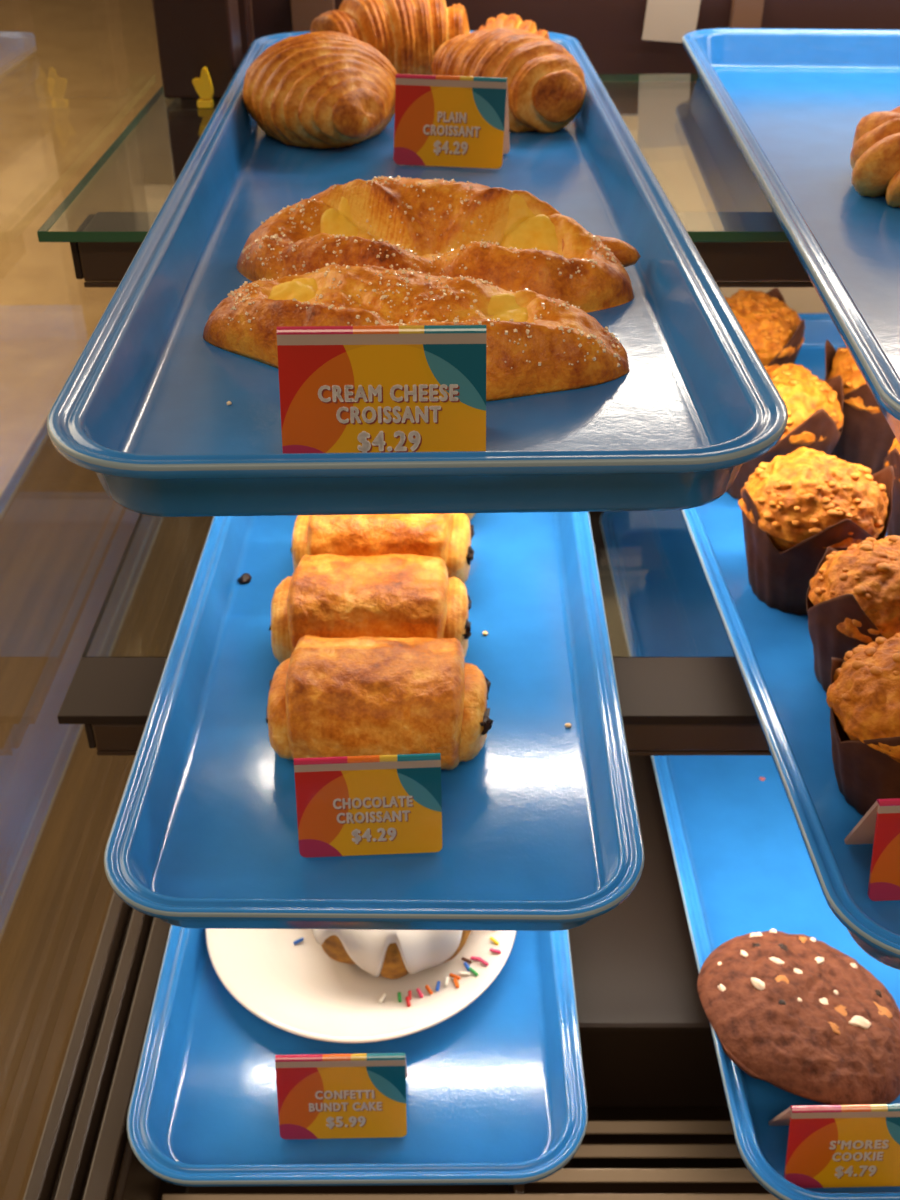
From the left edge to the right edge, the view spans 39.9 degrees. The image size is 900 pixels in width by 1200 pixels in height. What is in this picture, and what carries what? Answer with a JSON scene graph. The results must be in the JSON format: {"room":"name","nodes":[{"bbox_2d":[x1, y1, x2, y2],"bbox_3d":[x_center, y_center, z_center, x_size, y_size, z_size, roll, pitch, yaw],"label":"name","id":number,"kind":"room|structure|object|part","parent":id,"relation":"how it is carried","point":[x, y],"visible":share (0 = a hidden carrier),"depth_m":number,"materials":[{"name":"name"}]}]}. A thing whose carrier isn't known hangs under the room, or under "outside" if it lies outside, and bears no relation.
{"room":"food shop","nodes":[
{"label":"food shop","id":0,"kind":"room"},
{"bbox_2d":[0,0,174,495],"bbox_3d":[-1.000,-1.423,4.481,14.000,0.020,15.000,0,34,0],"label":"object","id":1,"kind":"structure","parent":0,"point":[75,74],"depth_m":4.95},
{"bbox_2d":[0,420,213,1199],"bbox_3d":[-0.344,0.439,1.119,0.253,0.710,2.150,0,34,0],"label":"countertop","id":2,"kind":"structure","parent":1,"relation":"on","point":[64,540],"depth_m":0.97,"materials":[{"name":"brown wood"}]},
{"bbox_2d":[157,1107,746,1199],"bbox_3d":[0.207,0.304,0.960,0.825,0.040,0.840,0,34,0],"label":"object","id":3,"kind":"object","parent":2,"relation":"attached to","point":[594,1113],"depth_m":0.84,"materials":[{"name":"brown metal"}]},
{"bbox_2d":[162,1120,778,1199],"bbox_3d":[0.226,0.393,0.681,0.768,0.129,0.169,0,34,0],"label":"grille","id":4,"kind":"object","parent":3,"relation":"on","point":[566,1183],"visible":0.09,"depth_m":0.69,"materials":[{"name":"brown metal"}]},
{"bbox_2d":[185,1183,770,1193],"bbox_3d":[0.226,0.419,0.699,0.768,0.065,0.169,0,34,0],"label":"slat","id":5,"kind":"object","parent":4,"relation":"on","point":[529,1188],"depth_m":0.74,"materials":[{"name":"brown metal"}]},
{"bbox_2d":[37,74,788,241],"bbox_3d":[0.210,-0.275,0.743,0.819,0.006,0.353,0,34,0],"label":"glass shelf","id":6,"kind":"object","parent":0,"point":[43,234],"visible":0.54,"depth_m":0.61,"materials":[{"name":"green"}]},
{"bbox_2d":[192,67,213,107],"bbox_3d":[-0.159,-0.329,0.795,0.013,0.024,0.007,0,34,0],"label":"figurine","id":7,"kind":"object","parent":6,"relation":"on","point":[203,85],"visible":1,"depth_m":0.79,"materials":[{"name":"yellow plastic"}]},
{"bbox_2d":[47,31,787,516],"bbox_3d":[-0.016,-0.212,0.623,0.225,0.026,0.650,-1,34,-1],"label":"serving tray","id":8,"kind":"object","parent":6,"relation":"on","point":[143,407],"visible":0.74,"depth_m":0.43,"materials":[{"name":"blue plastic"}]},
{"bbox_2d":[243,31,397,148],"bbox_3d":[-0.075,-0.307,0.733,0.092,0.054,0.144,0,34,0],"label":"croissant","id":9,"kind":"object","parent":8,"relation":"on","point":[320,89],"visible":0.99,"depth_m":0.69,"materials":[{"name":"brown food"}]},
{"bbox_2d":[276,325,485,453],"bbox_3d":[-0.021,-0.068,0.392,0.064,0.044,0.034,-1,34,-1],"label":"price card","id":10,"kind":"object","parent":8,"relation":"on","point":[386,388],"visible":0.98,"depth_m":0.38,"materials":[{"name":"multicoloured"}]},
{"bbox_2d":[310,0,469,74],"bbox_3d":[-0.039,-0.380,0.832,0.108,0.062,0.082,0,34,0],"label":"croissant","id":11,"kind":"object","parent":8,"relation":"on","point":[409,33],"visible":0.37,"depth_m":0.80,"materials":[{"name":"brown food"}]},
{"bbox_2d":[203,262,628,400],"bbox_3d":[-0.016,-0.105,0.462,0.166,0.026,0.072,11,36,16],"label":"croissant","id":12,"kind":"object","parent":8,"relation":"on","point":[536,343],"visible":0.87,"depth_m":0.45,"materials":[{"name":"beige food"}]},
{"bbox_2d":[237,175,640,312],"bbox_3d":[-0.006,-0.156,0.529,0.172,0.035,0.100,16,38,22],"label":"croissant","id":13,"kind":"object","parent":8,"relation":"on","point":[515,240],"visible":0.91,"depth_m":0.53,"materials":[{"name":"beige food"}]},
{"bbox_2d":[394,74,509,168],"bbox_3d":[0.001,-0.264,0.677,0.060,0.045,0.034,6,35,8],"label":"price card","id":14,"kind":"object","parent":8,"relation":"on","point":[441,120],"visible":1,"depth_m":0.67,"materials":[{"name":"multicoloured"}]},
{"bbox_3d":[0.003,-0.267,0.683,0.060,0.043,0.021,6,35,8],"label":"panel","id":15,"kind":"part","parent":14,"relation":"part of","materials":[{"name":"beige"}]},
{"bbox_2d":[431,27,585,132],"bbox_3d":[0.033,-0.322,0.756,0.070,0.052,0.114,-22,40,-28],"label":"croissant","id":16,"kind":"object","parent":8,"relation":"on","point":[546,83],"visible":0.76,"depth_m":0.72,"materials":[{"name":"brown food"}]},
{"bbox_2d":[479,13,549,39],"bbox_3d":[0.043,-0.375,0.842,0.051,0.042,0.049,0,34,0],"label":"croissant","id":17,"kind":"object","parent":8,"relation":"on","point":[502,20],"visible":0.25,"depth_m":0.83,"materials":[{"name":"orange food"}]},
{"bbox_2d":[70,212,813,286],"bbox_3d":[0.216,-0.179,0.631,0.807,0.025,0.043,0,34,0],"label":"support","id":18,"kind":"object","parent":6,"relation":"attached to","point":[92,261],"visible":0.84,"depth_m":0.62,"materials":[{"name":"brown metal"}]},
{"bbox_2d":[682,28,899,443],"bbox_3d":[0.261,-0.216,0.629,0.225,0.026,0.650,2,34,2],"label":"serving tray","id":19,"kind":"object","parent":6,"relation":"on","point":[793,102],"visible":1,"depth_m":0.69,"materials":[{"name":"blue plastic"}]},
{"bbox_2d":[850,106,899,206],"bbox_3d":[0.273,-0.227,0.630,0.142,0.039,0.141,-13,37,-19],"label":"croissant","id":20,"kind":"object","parent":19,"relation":"on","point":[875,152],"visible":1,"depth_m":0.62,"materials":[{"name":"brown food"}]},
{"bbox_2d":[568,512,727,1106],"bbox_3d":[0.231,0.090,0.950,0.779,0.075,0.615,0,34,0],"label":"deck","id":21,"kind":"object","parent":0,"point":[646,1039],"depth_m":0.71,"materials":[{"name":"brown metal"}]},
{"bbox_2d":[23,892,170,1199],"bbox_3d":[-0.182,0.153,0.857,0.044,0.082,0.760,0,34,0],"label":"vent grille","id":22,"kind":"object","parent":21,"relation":"attached to","point":[85,1152],"depth_m":0.65,"materials":[{"name":"brown"}]},
{"bbox_3d":[-0.207,-0.093,0.688,0.004,0.824,0.760,0,34,0],"label":"window","id":23,"kind":"structure","parent":22,"relation":"attached to","visible":0},
{"bbox_2d":[57,513,759,723],"bbox_3d":[0.210,-0.069,0.819,0.819,0.006,0.461,0,34,0],"label":"glass shelf","id":24,"kind":"object","parent":23,"relation":"attached to","point":[102,690],"visible":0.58,"depth_m":0.65,"materials":[{"name":"black"}]},
{"bbox_3d":[0.210,-0.083,0.839,0.819,0.005,0.411,0,34,0],"label":"pane","id":25,"kind":"part","parent":24,"relation":"part of","materials":[{"name":"clear glass"}]},
{"bbox_2d":[104,512,643,930],"bbox_3d":[-0.029,-0.049,0.762,0.225,0.026,0.650,0,34,0],"label":"serving tray","id":26,"kind":"object","parent":24,"relation":"on","point":[541,831],"visible":0.51,"depth_m":0.58,"materials":[{"name":"blue plastic"}]},
{"bbox_2d":[237,573,250,583],"bbox_3d":[-0.120,-0.013,0.723,0.007,0.005,0.008,20,39,26],"label":"crumb","id":27,"kind":"object","parent":26,"relation":"on","point":[245,578],"visible":1,"depth_m":0.72,"materials":[{"name":"brown food"}]},
{"bbox_2d":[294,753,441,856],"bbox_3d":[-0.035,0.084,0.545,0.062,0.046,0.035,-2,34,-3],"label":"price card","id":28,"kind":"object","parent":26,"relation":"on","point":[369,804],"visible":1,"depth_m":0.54,"materials":[{"name":"multicoloured paper"}]},
{"bbox_2d":[269,554,471,662],"bbox_3d":[-0.042,0.006,0.656,0.108,0.050,0.071,1,34,1],"label":"croissant","id":29,"kind":"object","parent":26,"relation":"on","point":[326,595],"visible":0.73,"depth_m":0.63,"materials":[{"name":"orange food"}]},
{"bbox_2d":[266,635,492,769],"bbox_3d":[-0.034,0.048,0.594,0.109,0.051,0.069,1,34,1],"label":"croissant","id":30,"kind":"object","parent":26,"relation":"on","point":[356,696],"visible":0.88,"depth_m":0.57,"materials":[{"name":"orange food"}]},
{"bbox_2d":[290,513,473,582],"bbox_3d":[-0.039,-0.036,0.717,0.106,0.049,0.068,1,34,1],"label":"croissant","id":31,"kind":"object","parent":26,"relation":"on","point":[447,536],"visible":0.45,"depth_m":0.69,"materials":[{"name":"orange food"}]},
{"bbox_2d":[464,513,474,519],"bbox_3d":[-0.032,-0.076,0.775,0.106,0.050,0.068,1,34,1],"label":"croissant","id":32,"kind":"object","parent":26,"relation":"on","point":[470,516],"visible":0.02,"depth_m":0.76,"materials":[{"name":"beige food"}]},
{"bbox_3d":[0.210,0.047,0.649,0.819,0.005,0.050,0,34,0],"label":"trim","id":33,"kind":"part","parent":24,"relation":"part of","materials":[{"name":"black"}]},
{"bbox_2d":[680,313,899,969],"bbox_3d":[0.253,-0.038,0.746,0.225,0.026,0.650,-1,34,-2],"label":"serving tray","id":34,"kind":"object","parent":24,"relation":"on","point":[772,648],"visible":0.29,"depth_m":0.62,"materials":[{"name":"blue plastic"}]},
{"bbox_2d":[725,288,804,365],"bbox_3d":[0.213,-0.180,0.898,0.081,0.083,0.081,11,36,15],"label":"muffin","id":35,"kind":"object","parent":34,"relation":"on","point":[775,331],"visible":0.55,"depth_m":0.86,"materials":[{"name":"brown food"}]},
{"bbox_2d":[726,363,843,500],"bbox_3d":[0.208,-0.108,0.793,0.081,0.083,0.080,24,41,31],"label":"muffin","id":36,"kind":"object","parent":34,"relation":"on","point":[814,406],"visible":0.52,"depth_m":0.76,"materials":[{"name":"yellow food"}]},
{"bbox_2d":[738,447,893,614],"bbox_3d":[0.202,-0.041,0.695,0.082,0.083,0.081,-17,38,-23],"label":"muffin","id":37,"kind":"object","parent":34,"relation":"on","point":[797,505],"visible":0.93,"depth_m":0.67,"materials":[{"name":"brown food"}]},
{"bbox_2d":[806,535,899,692],"bbox_3d":[0.220,0.011,0.624,0.080,0.077,0.081,16,38,22],"label":"muffin","id":38,"kind":"object","parent":34,"relation":"on","point":[853,595],"visible":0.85,"depth_m":0.60,"materials":[{"name":"brown food"}]},
{"bbox_2d":[825,340,895,474],"bbox_3d":[0.288,-0.132,0.826,0.080,0.084,0.080,0,34,0],"label":"muffin","id":39,"kind":"object","parent":34,"relation":"on","point":[866,438],"visible":0.38,"depth_m":0.81,"materials":[{"name":"brown food"}]},
{"bbox_2d":[826,633,899,815],"bbox_3d":[0.210,0.057,0.558,0.081,0.077,0.081,-7,35,-9],"label":"muffin","id":40,"kind":"object","parent":34,"relation":"on","point":[863,693],"visible":0.97,"depth_m":0.54,"materials":[{"name":"brown food"}]},
{"bbox_2d":[844,798,899,900],"bbox_3d":[0.207,0.098,0.524,0.063,0.046,0.035,-2,34,-2],"label":"price card","id":41,"kind":"object","parent":34,"relation":"on","point":[879,827],"visible":1,"depth_m":0.52,"materials":[{"name":"multicoloured"}]},
{"bbox_3d":[0.206,0.095,0.530,0.063,0.045,0.022,-2,34,-2],"label":"panel","id":42,"kind":"part","parent":41,"relation":"part of","materials":[{"name":"beige paper"}]},
{"bbox_3d":[0.207,0.104,0.516,0.063,0.044,0.013,-2,34,-2],"label":"panel","id":43,"kind":"part","parent":41,"relation":"part of","materials":[{"name":"paper"}]},
{"bbox_2d":[883,438,899,535],"bbox_3d":[0.296,-0.067,0.732,0.080,0.084,0.080,-25,42,-32],"label":"muffin","id":44,"kind":"object","parent":34,"relation":"on","point":[892,459],"visible":0.57,"depth_m":0.73,"materials":[{"name":"brown food"}]},
{"bbox_2d":[84,724,770,754],"bbox_3d":[0.216,0.064,0.649,0.807,0.021,0.030,0,34,0],"label":"support","id":45,"kind":"object","parent":23,"relation":"attached to","point":[109,739],"visible":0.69,"depth_m":0.64,"materials":[{"name":"brown metal"}]},
{"bbox_2d":[127,925,587,1186],"bbox_3d":[-0.047,0.097,0.851,0.225,0.026,0.650,0,34,0],"label":"serving tray","id":46,"kind":"object","parent":21,"relation":"on","point":[496,1091],"visible":0.41,"depth_m":0.64,"materials":[{"name":"blue plastic"}]},
{"bbox_2d":[275,1053,406,1138],"bbox_3d":[-0.053,0.239,0.619,0.063,0.048,0.035,-1,34,-1],"label":"price card","id":47,"kind":"object","parent":46,"relation":"on","point":[320,1096],"visible":1,"depth_m":0.61,"materials":[{"name":"multicoloured"}]},
{"bbox_2d":[205,929,515,1042],"bbox_3d":[-0.051,0.186,0.726,0.181,0.014,0.181,0,34,0],"label":"dessert plate","id":48,"kind":"object","parent":46,"relation":"on","point":[298,989],"visible":0.3,"depth_m":0.69,"materials":[{"name":"beige ceramic"}]},
{"bbox_2d":[294,937,303,944],"bbox_3d":[-0.087,0.197,0.714,0.007,0.002,0.002,-22,40,-29],"label":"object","id":49,"kind":"object","parent":48,"relation":"on","point":[301,939],"visible":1,"depth_m":0.71,"materials":[{"name":"blue food"}]},
{"bbox_2d":[378,993,385,1002],"bbox_3d":[-0.037,0.218,0.679,0.002,0.002,0.007,15,37,21],"label":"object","id":50,"kind":"object","parent":48,"relation":"on","point":[383,996],"visible":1,"depth_m":0.68,"materials":[{"name":"white food"}]},
{"bbox_2d":[312,929,470,978],"bbox_3d":[-0.032,0.164,0.713,0.105,0.055,0.106,15,37,21],"label":"bundt cake","id":51,"kind":"object","parent":48,"relation":"on","point":[390,954],"visible":0.12,"depth_m":0.67,"materials":[{"name":"white food"}]},
{"bbox_2d":[397,992,401,1002],"bbox_3d":[-0.028,0.217,0.678,0.002,0.002,0.007,-5,35,-7],"label":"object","id":52,"kind":"object","parent":48,"relation":"on","point":[398,993],"visible":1,"depth_m":0.68,"materials":[{"name":"green food"}]},
{"bbox_2d":[406,996,410,1006],"bbox_3d":[-0.023,0.218,0.674,0.002,0.002,0.007,-7,35,-10],"label":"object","id":53,"kind":"object","parent":48,"relation":"on","point":[408,1003],"visible":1,"depth_m":0.67,"materials":[{"name":"red food"}]},
{"bbox_2d":[408,990,411,1000],"bbox_3d":[-0.022,0.217,0.679,0.002,0.002,0.007,0,34,0],"label":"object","id":54,"kind":"object","parent":48,"relation":"on","point":[409,991],"visible":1,"depth_m":0.68,"materials":[{"name":"red food"}]},
{"bbox_2d":[416,988,422,997],"bbox_3d":[-0.017,0.215,0.679,0.002,0.002,0.007,-14,37,-19],"label":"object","id":55,"kind":"object","parent":48,"relation":"on","point":[418,990],"visible":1,"depth_m":0.68,"materials":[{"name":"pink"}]},
{"bbox_2d":[425,985,432,994],"bbox_3d":[-0.011,0.214,0.680,0.002,0.002,0.007,-18,38,-24],"label":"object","id":56,"kind":"object","parent":48,"relation":"on","point":[427,987],"visible":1,"depth_m":0.68,"materials":[{"name":"orange food"}]},
{"bbox_2d":[435,981,440,990],"bbox_3d":[-0.007,0.212,0.682,0.002,0.002,0.007,5,35,7],"label":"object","id":57,"kind":"object","parent":48,"relation":"on","point":[437,988],"visible":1,"depth_m":0.68,"materials":[{"name":"blue food"}]},
{"bbox_2d":[444,977,448,986],"bbox_3d":[-0.002,0.211,0.684,0.002,0.002,0.007,5,35,7],"label":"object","id":58,"kind":"object","parent":48,"relation":"on","point":[446,978],"visible":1,"depth_m":0.68,"materials":[{"name":"white food"}]},
{"bbox_2d":[449,973,459,979],"bbox_3d":[0.003,0.208,0.686,0.007,0.002,0.002,15,37,20],"label":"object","id":59,"kind":"object","parent":48,"relation":"on","point":[452,975],"visible":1,"depth_m":0.69,"materials":[{"name":"orange food"}]},
{"bbox_2d":[453,978,458,987],"bbox_3d":[0.003,0.210,0.681,0.002,0.002,0.007,-9,35,-13],"label":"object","id":60,"kind":"object","parent":48,"relation":"on","point":[454,979],"visible":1,"depth_m":0.68,"materials":[{"name":"orange food"}]},
{"bbox_2d":[458,971,469,975],"bbox_3d":[0.008,0.207,0.687,0.007,0.002,0.002,5,35,7],"label":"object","id":61,"kind":"object","parent":48,"relation":"on","point":[459,972],"visible":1,"depth_m":0.69,"materials":[{"name":"white food"}]},
{"bbox_2d":[461,957,471,963],"bbox_3d":[0.009,0.202,0.696,0.007,0.002,0.002,18,38,24],"label":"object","id":62,"kind":"object","parent":48,"relation":"on","point":[469,961],"visible":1,"depth_m":0.69,"materials":[{"name":"brown food"}]},
{"bbox_2d":[464,962,469,971],"bbox_3d":[0.010,0.204,0.691,0.002,0.002,0.007,-15,37,-21],"label":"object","id":63,"kind":"object","parent":48,"relation":"on","point":[466,965],"visible":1,"depth_m":0.69,"materials":[{"name":"blue food"}]},
{"bbox_2d":[469,967,477,975],"bbox_3d":[0.013,0.206,0.686,0.002,0.002,0.007,-27,43,-33],"label":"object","id":64,"kind":"object","parent":48,"relation":"on","point":[471,969],"visible":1,"depth_m":0.69,"materials":[{"name":"green food"}]},
{"bbox_2d":[470,956,480,960],"bbox_3d":[0.015,0.201,0.695,0.007,0.002,0.002,5,35,7],"label":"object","id":65,"kind":"object","parent":48,"relation":"on","point":[471,957],"visible":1,"depth_m":0.69,"materials":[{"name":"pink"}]},
{"bbox_2d":[479,958,488,965],"bbox_3d":[0.019,0.202,0.691,0.007,0.002,0.002,24,41,31],"label":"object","id":66,"kind":"object","parent":48,"relation":"on","point":[481,960],"visible":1,"depth_m":0.69,"materials":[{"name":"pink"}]},
{"bbox_2d":[490,937,498,944],"bbox_3d":[0.025,0.193,0.703,0.002,0.002,0.007,-25,42,-32],"label":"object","id":67,"kind":"object","parent":48,"relation":"on","point":[492,939],"visible":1,"depth_m":0.70,"materials":[{"name":"yellow food"}]},
{"bbox_2d":[490,948,500,953],"bbox_3d":[0.025,0.197,0.697,0.007,0.002,0.002,10,36,14],"label":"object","id":68,"kind":"object","parent":48,"relation":"on","point":[491,949],"visible":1,"depth_m":0.70,"materials":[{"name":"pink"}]},
{"bbox_2d":[600,510,899,1199],"bbox_3d":[0.246,0.104,0.840,0.225,0.026,0.650,0,34,-1],"label":"serving tray","id":69,"kind":"object","parent":21,"relation":"on","point":[743,865],"visible":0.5,"depth_m":0.79,"materials":[{"name":"blue plastic"}]},
{"bbox_2d":[697,928,899,1104],"bbox_3d":[0.187,0.214,0.651,0.113,0.043,0.112,11,36,16],"label":"cookie","id":70,"kind":"object","parent":69,"relation":"on","point":[799,1015],"visible":0.98,"depth_m":0.63,"materials":[{"name":"brown food"}]},
{"bbox_2d":[769,1104,899,1187],"bbox_3d":[0.192,0.254,0.598,0.064,0.046,0.035,-1,34,-1],"label":"price card","id":71,"kind":"object","parent":69,"relation":"on","point":[856,1145],"visible":1,"depth_m":0.59,"materials":[{"name":"multicoloured paper"}]},
{"bbox_3d":[0.192,0.251,0.604,0.064,0.045,0.022,-1,34,-1],"label":"panel","id":72,"kind":"part","parent":71,"relation":"part of","materials":[{"name":"beige paper"}]},
{"bbox_2d":[602,82,827,312],"bbox_3d":[0.207,-0.339,1.043,0.825,0.210,0.015,0,34,0],"label":"wall","id":73,"kind":"structure","parent":0,"point":[678,128],"depth_m":1.01,"materials":[{"name":"beige"}]},
{"bbox_2d":[166,98,221,181],"bbox_3d":[-0.166,-0.253,0.900,0.049,0.206,0.039,0,34,0],"label":"trim","id":74,"kind":"structure","parent":73,"relation":"attached to","point":[186,122],"depth_m":0.83,"materials":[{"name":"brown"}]},
{"bbox_2d":[152,0,242,97],"bbox_3d":[-0.166,-0.389,0.807,0.049,0.111,0.039,0,34,0],"label":"display case frame","id":75,"kind":"structure","parent":73,"relation":"attached to","point":[192,35],"depth_m":0.80,"materials":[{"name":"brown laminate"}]},
{"bbox_2d":[237,0,252,58],"bbox_3d":[-0.175,-0.284,1.010,0.057,0.474,0.018,0,34,0],"label":"trim","id":76,"kind":"structure","parent":73,"relation":"attached to","point":[244,7],"depth_m":0.91,"materials":[{"name":"brown laminate"}]},
{"bbox_2d":[250,0,899,73],"bbox_3d":[0.207,-0.433,0.944,0.825,0.063,0.040,0,34,0],"label":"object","id":77,"kind":"structure","parent":73,"relation":"attached to","point":[609,32],"depth_m":0.93,"materials":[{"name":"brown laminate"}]},
{"bbox_2d":[642,0,700,42],"bbox_3d":[0.165,-0.441,0.913,0.043,0.058,0.001,0,34,0],"label":"paper label","id":78,"kind":"object","parent":73,"relation":"attached to","point":[665,20],"visible":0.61,"depth_m":0.92,"materials":[{"name":"beige paper"}]}
]}

